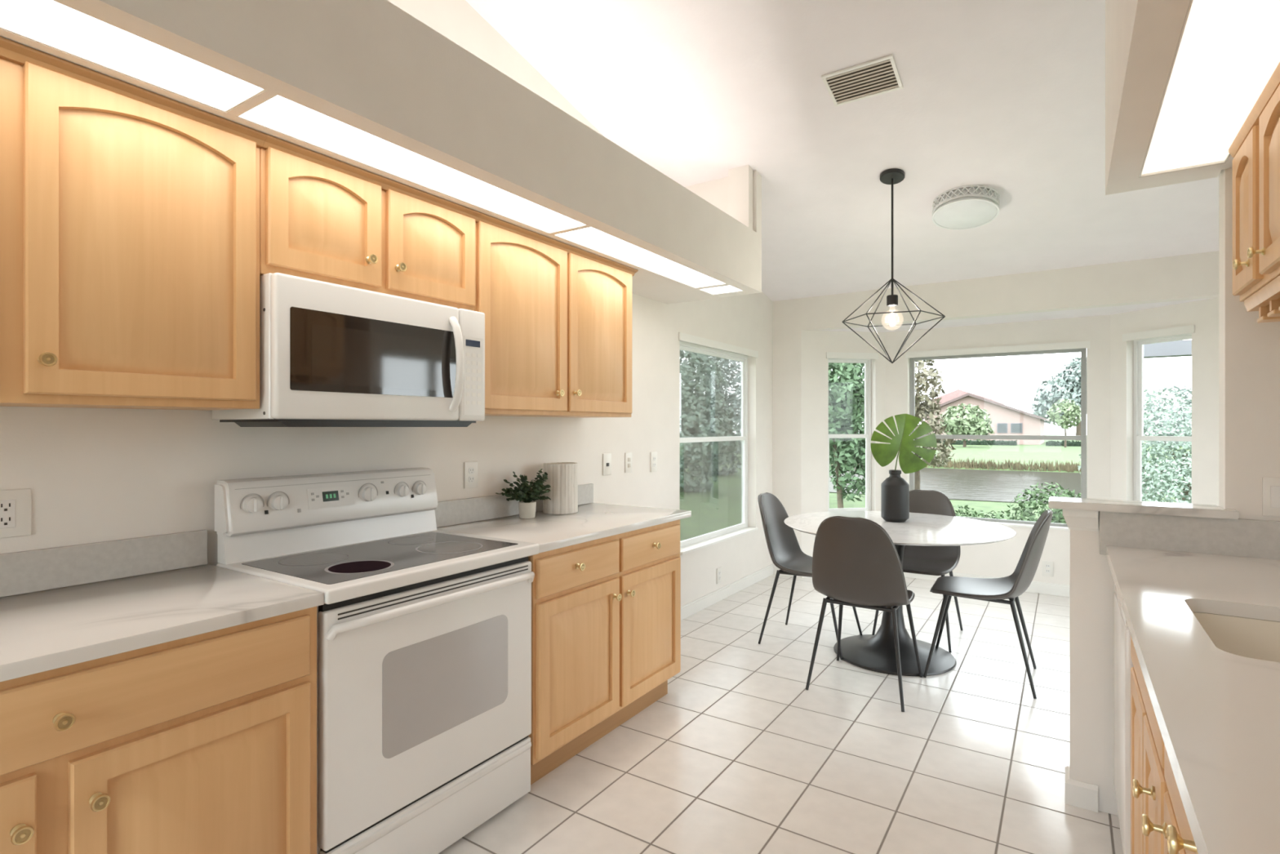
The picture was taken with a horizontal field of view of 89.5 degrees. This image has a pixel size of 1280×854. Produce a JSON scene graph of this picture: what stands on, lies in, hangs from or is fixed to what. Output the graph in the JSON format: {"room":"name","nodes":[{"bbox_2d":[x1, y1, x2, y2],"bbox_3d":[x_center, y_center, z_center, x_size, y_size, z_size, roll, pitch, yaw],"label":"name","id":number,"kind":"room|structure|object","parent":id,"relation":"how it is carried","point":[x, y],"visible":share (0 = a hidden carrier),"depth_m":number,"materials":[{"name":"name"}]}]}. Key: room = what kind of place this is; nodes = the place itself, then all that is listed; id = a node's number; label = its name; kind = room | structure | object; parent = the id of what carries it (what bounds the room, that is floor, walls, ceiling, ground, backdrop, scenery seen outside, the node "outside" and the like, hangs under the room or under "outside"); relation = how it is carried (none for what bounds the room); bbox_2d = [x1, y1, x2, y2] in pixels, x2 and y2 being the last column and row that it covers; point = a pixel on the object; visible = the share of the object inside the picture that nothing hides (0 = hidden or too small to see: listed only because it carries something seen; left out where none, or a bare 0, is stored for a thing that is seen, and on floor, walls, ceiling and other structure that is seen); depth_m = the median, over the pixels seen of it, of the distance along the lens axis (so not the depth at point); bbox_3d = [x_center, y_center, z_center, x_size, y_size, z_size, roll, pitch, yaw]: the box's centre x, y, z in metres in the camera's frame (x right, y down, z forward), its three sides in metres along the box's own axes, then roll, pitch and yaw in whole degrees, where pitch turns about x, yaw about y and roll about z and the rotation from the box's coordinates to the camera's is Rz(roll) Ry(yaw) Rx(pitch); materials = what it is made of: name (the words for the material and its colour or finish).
{"room":"kitchen","nodes":[
{"label":"kitchen","id":0,"kind":"room"},
{"bbox_2d":[0,0,756,302],"bbox_3d":[-1.094,-1.018,1.851,0.687,0.356,5.530,0,0,33],"label":"soffit","id":1,"kind":"structure","parent":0,"point":[372,67],"depth_m":1.97,"materials":[{"name":"white paint"}]},
{"bbox_2d":[0,0,266,112],"bbox_3d":[-1.378,-0.847,1.125,0.211,0.011,1.304,0,0,33],"label":"ceiling light","id":2,"kind":"object","parent":1,"relation":"attached to","point":[53,24],"visible":0.97,"depth_m":1.46,"materials":[{"name":"white plastic"}]},
{"bbox_2d":[236,94,586,233],"bbox_3d":[-0.655,-0.847,2.220,0.211,0.011,1.270,0,0,33],"label":"ceiling light","id":3,"kind":"object","parent":1,"relation":"attached to","point":[281,114],"visible":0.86,"depth_m":2.06,"materials":[{"name":"white plastic"}]},
{"bbox_2d":[554,226,726,288],"bbox_3d":[0.065,-0.847,3.311,0.211,0.011,1.298,0,0,33],"label":"ceiling light","id":4,"kind":"object","parent":1,"relation":"attached to","point":[591,237],"visible":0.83,"depth_m":3.22,"materials":[{"name":"white plastic"}]},
{"bbox_2d":[699,285,742,294],"bbox_3d":[0.500,-0.847,3.969,0.211,0.011,0.188,0,0,33],"label":"ceiling light","id":5,"kind":"object","parent":1,"relation":"attached to","point":[726,289],"visible":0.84,"depth_m":4.00,"materials":[{"name":"white plastic"}]},
{"bbox_2d":[0,0,772,606],"bbox_3d":[-0.855,-0.690,2.946,0.120,4.100,7.620,0,0,33],"label":"wall","id":6,"kind":"structure","parent":0,"point":[92,475],"depth_m":2.82,"materials":[{"name":"white paint"}]},
{"bbox_2d":[0,488,31,537],"bbox_3d":[-1.628,0.223,1.656,0.009,0.122,0.100,0,0,33],"label":"wall outlet","id":7,"kind":"object","parent":6,"relation":"attached to","point":[15,504],"visible":1,"depth_m":1.67,"materials":[{"name":"white plastic"}]},
{"bbox_2d":[0,499,15,528],"bbox_3d":[-1.626,0.223,1.655,0.003,0.072,0.036,0,0,33],"label":"receptacle","id":8,"kind":"object","parent":7,"relation":"attached to","point":[7,507],"depth_m":1.66,"materials":[{"name":"white plastic"}]},
{"bbox_2d":[0,529,207,597],"bbox_3d":[-1.732,0.378,1.488,0.018,0.108,1.320,0,0,33],"label":"backsplash","id":9,"kind":"structure","parent":6,"relation":"attached to","point":[21,572],"depth_m":1.80,"materials":[{"name":"grey stone"}]},
{"bbox_2d":[0,36,267,410],"bbox_3d":[-1.582,-0.446,1.394,0.373,0.786,1.330,0,0,33],"label":"upper cabinet","id":10,"kind":"object","parent":6,"relation":"attached to","point":[130,214],"visible":1,"depth_m":1.58,"materials":[{"name":"brown wood"}]},
{"bbox_2d":[259,134,481,311],"bbox_3d":[-0.991,-0.642,2.288,0.373,0.392,0.812,0,0,33],"label":"upper cabinet","id":11,"kind":"object","parent":6,"relation":"attached to","point":[323,218],"visible":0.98,"depth_m":2.12,"materials":[{"name":"brown wood"}]},
{"bbox_2d":[211,272,484,426],"bbox_3d":[-0.958,-0.222,2.263,0.448,0.444,0.798,0,0,33],"label":"microwave oven","id":12,"kind":"object","parent":11,"relation":"attached to","point":[331,354],"visible":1,"depth_m":2.06,"materials":[{"name":"white plastic"}]},
{"bbox_2d":[464,461,477,488],"bbox_3d":[-0.772,0.219,2.953,0.009,0.120,0.078,0,0,33],"label":"wall outlet","id":13,"kind":"object","parent":6,"relation":"attached to","point":[470,468],"visible":1,"depth_m":2.95,"materials":[{"name":"white plastic"}]},
{"bbox_2d":[468,475,474,482],"bbox_3d":[-0.770,0.239,2.952,0.002,0.028,0.032,0,0,33],"label":"receptacle","id":14,"kind":"object","parent":13,"relation":"attached to","point":[471,478],"depth_m":2.95,"materials":[{"name":"white plastic"}]},
{"bbox_2d":[468,467,474,473],"bbox_3d":[-0.770,0.199,2.952,0.002,0.028,0.032,0,0,33],"label":"receptacle","id":15,"kind":"object","parent":13,"relation":"attached to","point":[471,470],"depth_m":2.95,"materials":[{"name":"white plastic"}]},
{"bbox_2d":[434,483,593,527],"bbox_3d":[-0.589,0.378,3.219,0.018,0.108,1.146,0,0,33],"label":"backsplash","id":16,"kind":"structure","parent":6,"relation":"attached to","point":[454,512],"depth_m":2.99,"materials":[{"name":"grey stone"}]},
{"bbox_2d":[474,213,638,417],"bbox_3d":[-0.463,-0.446,3.088,0.373,0.786,1.104,0,0,33],"label":"upper cabinet","id":17,"kind":"object","parent":6,"relation":"attached to","point":[558,314],"visible":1,"depth_m":2.91,"materials":[{"name":"brown wood"}]},
{"bbox_2d":[602,453,611,475],"bbox_3d":[-0.193,0.221,3.827,0.012,0.128,0.080,0,0,33],"label":"wall jack","id":18,"kind":"object","parent":6,"relation":"attached to","point":[606,458],"visible":1,"depth_m":3.82,"materials":[{"name":"white plastic"}]},
{"bbox_2d":[625,452,631,472],"bbox_3d":[-0.070,0.221,4.015,0.010,0.124,0.072,0,0,33],"label":"wall outlet","id":19,"kind":"object","parent":6,"relation":"attached to","point":[628,455],"visible":1,"depth_m":4.01,"materials":[{"name":"white plastic"}]},
{"bbox_2d":[650,451,657,471],"bbox_3d":[0.092,0.230,4.262,0.009,0.130,0.078,0,0,33],"label":"wall outlet","id":20,"kind":"object","parent":6,"relation":"attached to","point":[653,455],"visible":1,"depth_m":4.26,"materials":[{"name":"white plastic"}]},
{"bbox_2d":[678,332,758,554],"bbox_3d":[0.608,0.117,5.140,0.141,1.564,1.379,0,0,33],"label":"window","id":21,"kind":"structure","parent":6,"relation":"in","point":[713,382],"depth_m":5.18,"materials":[{"name":"white plastic"}]},
{"bbox_2d":[716,566,721,583],"bbox_3d":[0.621,1.163,5.063,0.009,0.122,0.078,0,0,33],"label":"wall outlet","id":22,"kind":"object","parent":6,"relation":"attached to","point":[719,569],"visible":1,"depth_m":5.06,"materials":[{"name":"white plastic"}]},
{"bbox_2d":[680,564,773,620],"bbox_3d":[0.496,1.315,4.870,0.014,0.090,2.680,0,0,33],"label":"baseboard","id":23,"kind":"structure","parent":6,"relation":"attached to","point":[699,604],"depth_m":5.12,"materials":[{"name":"white paint"}]},
{"bbox_2d":[662,164,761,303],"bbox_3d":[0.432,-1.217,4.162,0.687,0.753,0.149,0,0,33],"label":"wall","id":24,"kind":"structure","parent":0,"point":[739,194],"depth_m":3.99,"materials":[{"name":"white paint"}]},
{"bbox_2d":[438,573,1123,853],"bbox_3d":[0.824,1.410,2.095,3.860,0.100,8.290,0,0,33],"label":"floor","id":25,"kind":"structure","parent":0,"point":[737,756],"depth_m":2.71,"materials":[{"name":"beige tile"}]},
{"bbox_2d":[0,606,316,853],"bbox_3d":[-1.456,0.913,1.308,0.678,0.894,1.324,0,0,33],"label":"base cabinet","id":26,"kind":"object","parent":25,"relation":"on","point":[206,743],"visible":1,"depth_m":1.41,"materials":[{"name":"brown wood"}]},
{"bbox_2d":[0,564,324,681],"bbox_3d":[-1.464,0.449,1.316,0.655,0.032,1.328,0,0,33],"label":"countertop","id":27,"kind":"structure","parent":26,"relation":"on","point":[44,630],"depth_m":1.52,"materials":[{"name":"white stone"}]},
{"bbox_2d":[214,467,539,853],"bbox_3d":[-0.845,0.764,2.193,0.677,1.191,0.816,0,0,33],"label":"electric range","id":28,"kind":"object","parent":25,"relation":"on","point":[424,632],"visible":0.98,"depth_m":2.04,"materials":[{"name":"white metal"}]},
{"bbox_2d":[216,529,539,604],"bbox_3d":[-0.848,0.445,2.195,0.618,0.041,0.816,0,0,33],"label":"cooktop","id":29,"kind":"object","parent":28,"relation":"in","point":[347,570],"depth_m":2.07,"materials":[{"name":"ceramic"}]},
{"bbox_2d":[528,519,680,784],"bbox_3d":[-0.336,0.913,3.004,0.678,0.894,1.091,0,0,33],"label":"base cabinet","id":30,"kind":"object","parent":25,"relation":"on","point":[606,611],"visible":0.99,"depth_m":2.70,"materials":[{"name":"brown wood"}]},
{"bbox_2d":[436,502,691,552],"bbox_3d":[-0.327,0.449,3.038,0.655,0.032,1.163,0,0,33],"label":"countertop","id":31,"kind":"structure","parent":30,"relation":"on","point":[592,521],"depth_m":2.87,"materials":[{"name":"white stone"}]},
{"bbox_2d":[495,468,551,518],"bbox_3d":[-0.529,0.317,3.058,0.250,0.231,0.255,0,0,33],"label":"potted plant","id":32,"kind":"object","parent":31,"relation":"on","point":[523,491],"visible":1,"depth_m":3.05,"materials":[{"name":"green plant"}]},
{"bbox_2d":[542,462,577,514],"bbox_3d":[-0.406,0.308,3.290,0.175,0.248,0.176,0,0,33],"label":"wooden canister","id":33,"kind":"object","parent":31,"relation":"on","point":[562,477],"visible":0.98,"depth_m":3.21,"materials":[{"name":"white wood"}]},
{"bbox_2d":[757,492,862,659],"bbox_3d":[1.060,0.899,4.126,0.599,0.923,0.484,0,0,33],"label":"dining chair","id":34,"kind":"object","parent":25,"relation":"on","point":[785,552],"visible":0.73,"depth_m":4.24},
{"bbox_2d":[805,515,922,711],"bbox_3d":[1.180,0.899,3.394,0.484,0.923,0.599,0,0,33],"label":"dining chair","id":35,"kind":"object","parent":25,"relation":"on","point":[856,562],"visible":1,"depth_m":3.19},
{"bbox_2d":[783,511,1016,675],"bbox_3d":[1.512,0.971,3.858,1.272,0.778,1.272,0,0,33],"label":"dining table","id":36,"kind":"object","parent":25,"relation":"on","point":[876,652],"visible":0.73,"depth_m":3.74,"materials":[{"name":"white stone"}]},
{"bbox_2d":[880,469,909,522],"bbox_3d":[1.577,0.424,3.994,0.162,0.314,0.162,0,0,33],"label":"bottle vase","id":37,"kind":"object","parent":36,"relation":"on","point":[895,490],"visible":1,"depth_m":3.93,"materials":[{"name":"black ceramic"}]},
{"bbox_2d":[870,413,937,473],"bbox_3d":[1.636,0.123,4.002,0.416,0.411,0.049,0,0,-5],"label":"monstera leaf","id":38,"kind":"object","parent":37,"relation":"in","point":[884,454],"visible":1,"depth_m":3.99,"materials":[{"name":"green plant"}]},
{"bbox_2d":[871,488,963,652],"bbox_3d":[1.835,0.899,4.259,0.484,0.923,0.599,0,0,32],"label":"dining chair","id":39,"kind":"object","parent":25,"relation":"on","point":[917,559],"visible":0.59,"depth_m":4.34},
{"bbox_2d":[923,509,1053,698],"bbox_3d":[1.913,0.899,3.547,0.599,0.923,0.484,0,0,31],"label":"dining chair","id":40,"kind":"object","parent":25,"relation":"on","point":[1010,587],"visible":0.99,"depth_m":3.49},
{"bbox_2d":[1114,582,1133,853],"bbox_3d":[1.753,0.905,1.873,0.586,0.909,0.504,0,0,33],"label":"dishwasher","id":41,"kind":"object","parent":25,"relation":"on","point":[1123,663],"visible":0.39,"depth_m":1.89,"materials":[{"name":"white metal"}]},
{"bbox_2d":[1130,635,1168,853],"bbox_3d":[1.410,0.905,1.352,0.635,0.910,0.736,0,0,33],"label":"base cabinet","id":42,"kind":"object","parent":25,"relation":"on","point":[1148,786],"visible":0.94,"depth_m":1.45,"materials":[{"name":"brown wood"}]},
{"bbox_2d":[1142,744,1198,853],"bbox_3d":[0.970,0.905,0.684,0.635,0.910,0.857,0,0,33],"label":"base cabinet","id":43,"kind":"object","parent":25,"relation":"on","point":[1175,828],"visible":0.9,"depth_m":1.06,"materials":[{"name":"brown wood"}]},
{"bbox_2d":[1106,545,1279,853],"bbox_3d":[1.012,0.431,0.747,0.636,0.033,3.208,0,0,33],"label":"countertop","id":44,"kind":"structure","parent":43,"relation":"on","point":[1217,711],"depth_m":1.03,"materials":[{"name":"white stone"}]},
{"bbox_2d":[1192,612,1279,662],"bbox_3d":[1.367,0.530,1.268,0.453,0.163,0.520,0,0,33],"label":"sink","id":45,"kind":"object","parent":44,"relation":"in","point":[1251,637],"visible":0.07,"depth_m":1.51,"materials":[{"name":"beige ceramic"}]},
{"bbox_2d":[465,0,1218,301],"bbox_3d":[0.673,-2.013,1.865,3.860,1.745,7.740,0,0,33],"label":"ceiling","id":46,"kind":"structure","parent":0,"point":[1007,97],"depth_m":3.44,"materials":[{"name":"paint"}]},
{"bbox_2d":[821,54,902,106],"bbox_3d":[1.081,-1.677,3.140,0.330,0.057,0.232,0,0,33],"label":"ceiling vent","id":47,"kind":"object","parent":46,"relation":"in","point":[880,76],"visible":1,"depth_m":3.13,"materials":[{"name":"white metal"}]},
{"bbox_2d":[841,168,945,363],"bbox_3d":[1.508,-0.950,3.860,0.561,1.140,0.552,0,0,33],"label":"pendant lamp","id":48,"kind":"object","parent":46,"relation":"hanging from","point":[891,176],"visible":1,"depth_m":3.85,"materials":[{"name":"black metal"}]},
{"bbox_2d":[886,294,897,306],"bbox_3d":[1.508,-0.753,3.860,0.064,0.063,0.064,0,0,33],"label":"socket","id":49,"kind":"object","parent":48,"relation":"attached to","point":[891,300],"depth_m":3.83,"materials":[{"name":"black metal"}]},
{"bbox_2d":[932,185,999,230],"bbox_3d":[2.032,-1.366,4.036,0.378,0.169,0.387,0,0,40],"label":"ceiling lamp","id":50,"kind":"object","parent":46,"relation":"attached to","point":[966,206],"visible":1,"depth_m":3.96,"materials":[{"name":"white glass"}]},
{"bbox_2d":[801,330,884,556],"bbox_3d":[1.875,0.242,5.966,0.862,2.235,0.120,0,0,-9],"label":"wall","id":51,"kind":"structure","parent":0,"point":[815,344],"depth_m":5.87,"materials":[{"name":"white paint"}]},
{"bbox_2d":[826,351,878,511],"bbox_3d":[1.935,0.074,5.963,0.503,1.509,0.141,0,0,-9],"label":"window","id":52,"kind":"structure","parent":51,"relation":"in","point":[833,357],"depth_m":6.02,"materials":[{"name":"white plastic"}]},
{"bbox_2d":[772,250,1218,564],"bbox_3d":[2.772,0.098,5.044,3.620,2.525,0.120,0,0,33],"label":"wall","id":53,"kind":"structure","parent":0,"point":[1190,276],"depth_m":5.14,"materials":[{"name":"white paint"}]},
{"bbox_2d":[773,564,801,577],"bbox_3d":[1.340,1.315,5.910,0.275,0.090,0.014,0,0,33],"label":"baseboard","id":54,"kind":"structure","parent":53,"relation":"attached to","point":[775,568],"depth_m":5.95,"materials":[{"name":"white paint"}]},
{"bbox_2d":[884,315,1110,585],"bbox_3d":[3.001,0.242,5.553,1.769,2.235,0.120,0,0,33],"label":"wall","id":55,"kind":"structure","parent":0,"point":[997,559],"depth_m":5.36,"materials":[{"name":"white paint"}]},
{"bbox_2d":[903,572,1070,596],"bbox_3d":[2.965,1.315,5.496,1.683,0.090,0.014,0,0,33],"label":"baseboard","id":56,"kind":"structure","parent":55,"relation":"attached to","point":[1060,589],"depth_m":5.30,"materials":[{"name":"white paint"}]},
{"bbox_2d":[905,341,1089,530],"bbox_3d":[3.015,0.074,5.530,1.376,1.509,0.141,0,0,33],"label":"window","id":57,"kind":"structure","parent":55,"relation":"in","point":[1078,346],"depth_m":5.42,"materials":[{"name":"grey metal"}]},
{"bbox_2d":[1042,560,1053,576],"bbox_3d":[3.323,1.154,5.261,0.078,0.122,0.010,0,0,33],"label":"wall outlet","id":58,"kind":"object","parent":55,"relation":"attached to","point":[1047,566],"visible":1,"depth_m":5.26,"materials":[{"name":"white plastic"}]},
{"bbox_2d":[825,297,1211,332],"bbox_3d":[2.907,-0.927,5.357,3.100,0.105,0.549,0,0,33],"label":"ceiling","id":59,"kind":"structure","parent":0,"point":[1109,310],"depth_m":5.18,"materials":[{"name":"paint"}]},
{"bbox_2d":[1070,511,1118,815],"bbox_3d":[1.759,0.828,2.262,0.420,1.064,0.100,0,0,33],"label":"wall","id":60,"kind":"structure","parent":0,"point":[1092,589],"depth_m":2.30,"materials":[{"name":"white paint"}]},
{"bbox_2d":[1062,509,1097,531],"bbox_3d":[1.746,0.333,2.271,0.435,0.074,0.144,0,0,33],"label":"trim","id":61,"kind":"structure","parent":60,"relation":"attached to","point":[1083,520],"depth_m":2.31,"materials":[{"name":"white paint"}]},
{"bbox_2d":[1065,765,1097,812],"bbox_3d":[1.749,1.316,2.269,0.428,0.088,0.130,0,0,33],"label":"baseboard","id":62,"kind":"structure","parent":60,"relation":"attached to","point":[1078,793],"depth_m":2.31,"materials":[{"name":"white paint"}]},
{"bbox_2d":[1048,496,1239,519],"bbox_3d":[1.742,0.281,2.271,0.514,0.028,0.176,0,0,33],"label":"bar","id":63,"kind":"object","parent":60,"relation":"on","point":[1201,510],"visible":1,"depth_m":2.21,"materials":[{"name":"white stone"}]},
{"bbox_2d":[1099,511,1279,559],"bbox_3d":[1.895,0.372,2.099,0.654,0.152,0.020,0,0,33],"label":"backsplash","id":64,"kind":"structure","parent":60,"relation":"attached to","point":[1250,538],"depth_m":2.13,"materials":[{"name":"grey stone"}]},
{"bbox_2d":[1110,297,1218,506],"bbox_3d":[3.866,0.242,4.652,0.120,2.235,0.942,0,0,-19],"label":"wall","id":65,"kind":"structure","parent":0,"point":[1203,313],"depth_m":4.54,"materials":[{"name":"white paint"}]},
{"bbox_2d":[1122,324,1195,501],"bbox_3d":[3.826,0.059,4.732,0.141,1.539,0.480,0,0,-19],"label":"window","id":66,"kind":"structure","parent":65,"relation":"in","point":[1184,332],"depth_m":4.91,"materials":[{"name":"white plastic"}]},
{"bbox_2d":[1105,0,1234,195],"bbox_3d":[0.655,-1.790,0.202,0.636,1.900,4.706,0,0,33],"label":"wall","id":67,"kind":"structure","parent":0,"point":[1142,37],"depth_m":1.72,"materials":[{"name":"white paint"}]},
{"bbox_2d":[1139,0,1279,177],"bbox_3d":[1.066,-0.847,1.045,0.218,0.011,2.564,0,0,33],"label":"ceiling light","id":68,"kind":"object","parent":67,"relation":"attached to","point":[1228,51],"visible":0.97,"depth_m":1.57,"materials":[{"name":"white plastic"}]},
{"bbox_2d":[1218,168,1279,520],"bbox_3d":[1.089,-0.690,-0.070,1.032,4.100,4.730,0,0,33],"label":"wall","id":69,"kind":"structure","parent":0,"point":[1249,349],"depth_m":2.08,"materials":[{"name":"white paint"}]},
{"bbox_2d":[1228,62,1279,302],"bbox_3d":[1.351,-0.607,1.017,0.368,0.464,2.032,0,0,33],"label":"upper cabinet","id":70,"kind":"object","parent":69,"relation":"attached to","point":[1255,149],"visible":1,"depth_m":1.71,"materials":[{"name":"brown wood"}]},
{"bbox_2d":[1244,275,1279,322],"bbox_3d":[1.528,-0.337,1.241,0.305,0.074,1.400,0,0,33],"label":"stemware rack","id":71,"kind":"object","parent":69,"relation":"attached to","point":[1266,300],"visible":1,"depth_m":1.75,"materials":[{"name":"brown wood"}]},
{"bbox_2d":[1262,476,1279,516],"bbox_3d":[2.026,0.220,2.019,0.116,0.122,0.010,0,0,33],"label":"light switch","id":72,"kind":"object","parent":69,"relation":"attached to","point":[1270,486],"visible":1,"depth_m":2.04,"materials":[{"name":"white plastic"}]},
{"label":"outside","id":73,"kind":"structure","parent":0,"visible":0},
{"bbox_2d":[829,476,1182,519],"bbox_3d":[26.633,1.760,44.460,140.000,0.200,180.000,0,0,33],"label":"lawn","id":74,"kind":"structure","parent":73,"point":[987,506],"depth_m":13.61,"materials":[{"name":"green plant"}]},
{"bbox_2d":[828,362,865,507],"bbox_3d":[2.783,-0.401,10.129,1.739,4.128,2.447,0,0,-34],"label":"tree","id":75,"kind":"object","parent":74,"relation":"on","point":[845,457],"visible":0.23,"depth_m":9.42,"materials":[{"name":"green plant"}]},
{"bbox_2d":[828,363,865,448],"bbox_3d":[3.953,-0.736,14.622,3.169,4.795,1.958,0,0,31],"label":"tree","id":76,"kind":"object","parent":74,"relation":"on","point":[833,367],"visible":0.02,"depth_m":13.97,"materials":[{"name":"green plant"}]},
{"bbox_2d":[914,360,955,489],"bbox_3d":[4.623,-0.032,10.654,1.077,3.388,1.103,0,0,33],"label":"tree","id":77,"kind":"object","parent":74,"relation":"on","point":[922,409],"visible":0.41,"depth_m":10.37,"materials":[{"name":"green plant"}]},
{"bbox_2d":[952,504,1015,519],"bbox_3d":[4.300,1.347,8.443,1.011,0.633,2.163,0,0,-25],"label":"ground cover","id":78,"kind":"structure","parent":74,"relation":"on","point":[975,514],"depth_m":8.38,"materials":[{"name":"green plant"}]},
{"bbox_2d":[1004,482,1080,523],"bbox_3d":[4.699,1.147,7.384,1.320,1.031,0.881,0,0,-8],"label":"shrub","id":79,"kind":"object","parent":74,"relation":"on","point":[1058,517],"visible":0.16,"depth_m":7.40,"materials":[{"name":"green plant"}]},
{"bbox_2d":[1077,386,1191,502],"bbox_3d":[9.692,0.407,11.165,3.570,2.522,1.627,0,0,24],"label":"tree","id":80,"kind":"object","parent":74,"relation":"on","point":[1155,450],"visible":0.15,"depth_m":11.12,"materials":[{"name":"green plant"}]},
{"bbox_2d":[1142,453,1191,503],"bbox_3d":[7.671,1.010,8.627,2.162,1.305,1.043,0,0,25],"label":"shrub","id":81,"kind":"object","parent":74,"relation":"on","point":[1188,478],"visible":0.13,"depth_m":8.78,"materials":[{"name":"green plant"}]},
{"bbox_2d":[1143,339,1191,358],"bbox_3d":[7.538,0.360,6.019,4.500,2.600,0.200,0,0,33],"label":"beam","id":82,"kind":"structure","parent":74,"relation":"on","point":[1178,348],"depth_m":7.06,"materials":[{"name":"white paint"}]},
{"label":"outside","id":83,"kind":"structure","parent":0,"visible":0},
{"bbox_2d":[829,435,1191,472],"bbox_3d":[44.942,1.580,72.186,120.000,0.160,113.550,0,0,33],"label":"lawn","id":84,"kind":"structure","parent":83,"point":[1053,454],"depth_m":35.42,"materials":[{"name":"green plant"}]},
{"bbox_2d":[939,402,995,447],"bbox_3d":[24.357,-0.080,48.339,3.911,3.490,3.054,0,0,33],"label":"tree","id":85,"kind":"object","parent":84,"relation":"on","point":[974,420],"visible":0.94,"depth_m":47.64,"materials":[{"name":"green plant"}]},
{"bbox_2d":[937,439,1017,445],"bbox_3d":[27.742,1.345,54.561,7.236,0.649,1.120,0,0,33],"label":"hedge","id":86,"kind":"object","parent":84,"relation":"on","point":[984,442],"visible":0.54,"depth_m":53.37,"materials":[{"name":"green plant"}]},
{"bbox_2d":[920,389,1048,444],"bbox_3d":[33.132,-1.065,66.233,14.850,5.450,20.500,0,0,33],"label":"house","id":87,"kind":"structure","parent":84,"relation":"on","point":[1006,420],"depth_m":55.80,"materials":[{"name":"pink paint"}]},
{"bbox_2d":[853,456,1182,474],"bbox_3d":[12.908,1.415,25.913,14.580,0.467,0.936,0,0,33],"label":"reeds","id":88,"kind":"object","parent":84,"relation":"on","point":[966,464],"visible":0.34,"depth_m":24.89,"materials":[{"name":"green plant"}]},
{"bbox_2d":[1031,356,1080,435],"bbox_3d":[49.664,-3.226,72.306,10.208,9.781,4.655,0,0,33],"label":"oak tree","id":89,"kind":"object","parent":84,"relation":"on","point":[1069,384],"visible":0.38,"depth_m":72.68,"materials":[{"name":"green plant"}]},
{"bbox_2d":[1045,398,1080,447],"bbox_3d":[31.184,-0.212,47.463,2.340,3.750,1.889,0,0,33],"label":"young tree","id":90,"kind":"object","parent":84,"relation":"on","point":[1070,410],"visible":0.97,"depth_m":47.10,"materials":[{"name":"green plant"}]},
{"bbox_2d":[1045,440,1080,446],"bbox_3d":[33.482,1.346,50.771,2.798,0.648,1.120,0,0,33],"label":"hedge","id":91,"kind":"object","parent":84,"relation":"on","point":[1073,443],"visible":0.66,"depth_m":50.42,"materials":[{"name":"green plant"}]},
{"bbox_2d":[1143,384,1191,446],"bbox_3d":[42.646,-0.713,50.564,6.221,5.285,4.625,0,0,33],"label":"tree","id":92,"kind":"object","parent":84,"relation":"on","point":[1183,390],"visible":0.18,"depth_m":50.55,"materials":[{"name":"green plant"}]},
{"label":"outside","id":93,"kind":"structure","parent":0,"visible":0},
{"bbox_2d":[829,464,1177,504],"bbox_3d":[8.861,1.649,20.725,14.500,0.019,12.000,0,0,33],"label":"pond","id":94,"kind":"structure","parent":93,"point":[958,484],"depth_m":18.94,"materials":[{"name":"liquid"}]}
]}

